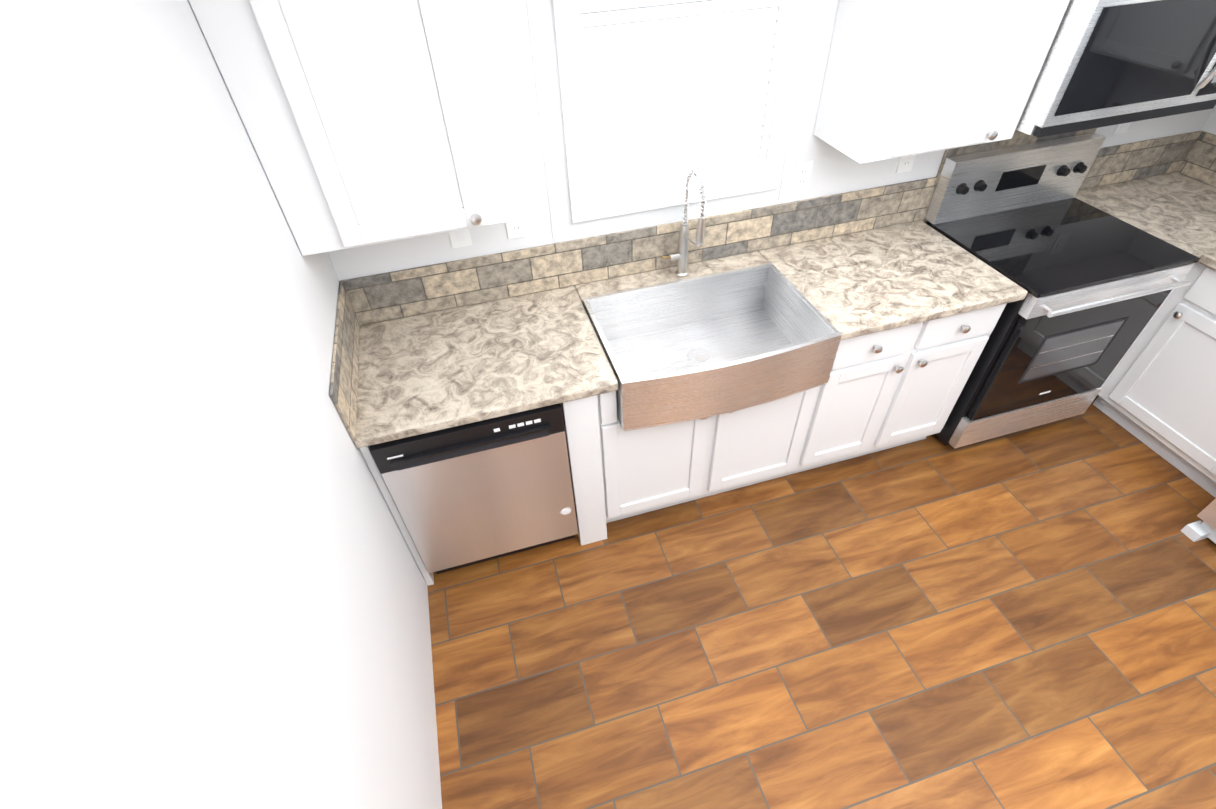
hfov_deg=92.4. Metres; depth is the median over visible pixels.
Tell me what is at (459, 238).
electrical outlet
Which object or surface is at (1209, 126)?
wall
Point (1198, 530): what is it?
refrigerator
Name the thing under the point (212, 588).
wall
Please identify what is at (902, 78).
upper cabinet
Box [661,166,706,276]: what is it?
faucet
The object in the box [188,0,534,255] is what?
upper cabinet
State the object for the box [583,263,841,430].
farmhouse sink
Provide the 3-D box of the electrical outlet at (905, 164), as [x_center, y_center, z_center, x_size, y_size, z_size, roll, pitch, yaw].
[1.242,-1.020,2.413,0.072,0.116,0.007,-13,44,-10]
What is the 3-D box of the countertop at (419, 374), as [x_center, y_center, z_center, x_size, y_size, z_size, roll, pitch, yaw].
[0.323,-0.351,2.229,2.476,0.040,0.633,-13,44,-10]
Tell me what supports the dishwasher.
on the floor
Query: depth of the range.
2.50 m
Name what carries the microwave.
attached to the upper cabinet at (902, 78)
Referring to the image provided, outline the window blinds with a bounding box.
[578,0,780,195]
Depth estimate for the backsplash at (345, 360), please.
1.89 m
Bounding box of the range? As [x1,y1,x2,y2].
[925,133,1199,448]
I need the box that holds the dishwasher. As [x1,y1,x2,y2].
[370,403,577,573]
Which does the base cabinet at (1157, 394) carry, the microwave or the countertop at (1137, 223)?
the countertop at (1137, 223)
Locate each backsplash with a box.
[329,280,364,439]
[347,128,1204,323]
[1179,132,1215,186]
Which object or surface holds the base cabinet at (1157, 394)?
on the floor
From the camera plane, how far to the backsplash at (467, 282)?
2.38 m
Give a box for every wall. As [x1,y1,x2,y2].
[0,0,441,808]
[327,0,1215,323]
[1177,108,1215,186]
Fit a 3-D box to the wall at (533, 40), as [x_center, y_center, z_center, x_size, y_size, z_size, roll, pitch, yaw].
[0.915,-0.980,2.397,4.150,2.420,0.104,-13,44,-10]
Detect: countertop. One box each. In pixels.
[354,220,1027,447]
[1075,192,1205,259]
[1078,172,1215,270]
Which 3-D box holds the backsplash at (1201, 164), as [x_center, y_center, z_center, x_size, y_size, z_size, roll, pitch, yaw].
[3.005,-0.810,2.385,0.010,0.194,1.240,-13,44,-10]
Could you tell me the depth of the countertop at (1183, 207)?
2.66 m
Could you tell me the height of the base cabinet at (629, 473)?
0.695 m
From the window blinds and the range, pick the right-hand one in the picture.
the range
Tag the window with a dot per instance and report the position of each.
(566, 24)
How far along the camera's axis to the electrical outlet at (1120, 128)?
2.62 m
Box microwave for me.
[1016,0,1215,137]
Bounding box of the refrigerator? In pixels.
[1180,499,1215,543]
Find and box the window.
[552,0,809,222]
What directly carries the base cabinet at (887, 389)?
on the floor
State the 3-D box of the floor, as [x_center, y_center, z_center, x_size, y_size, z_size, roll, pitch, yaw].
[2.360,1.354,1.660,5.650,0.050,5.000,-13,44,-10]
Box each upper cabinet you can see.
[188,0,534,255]
[813,0,1069,163]
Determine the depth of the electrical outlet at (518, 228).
2.14 m
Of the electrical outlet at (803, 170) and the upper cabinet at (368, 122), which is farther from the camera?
the electrical outlet at (803, 170)
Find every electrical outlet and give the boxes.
[449,229,471,247]
[506,219,527,238]
[792,160,813,191]
[896,155,915,172]
[1113,122,1130,133]
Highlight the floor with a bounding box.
[427,395,1215,808]
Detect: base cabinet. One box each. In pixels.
[568,383,827,538]
[800,303,1006,471]
[1093,262,1215,497]

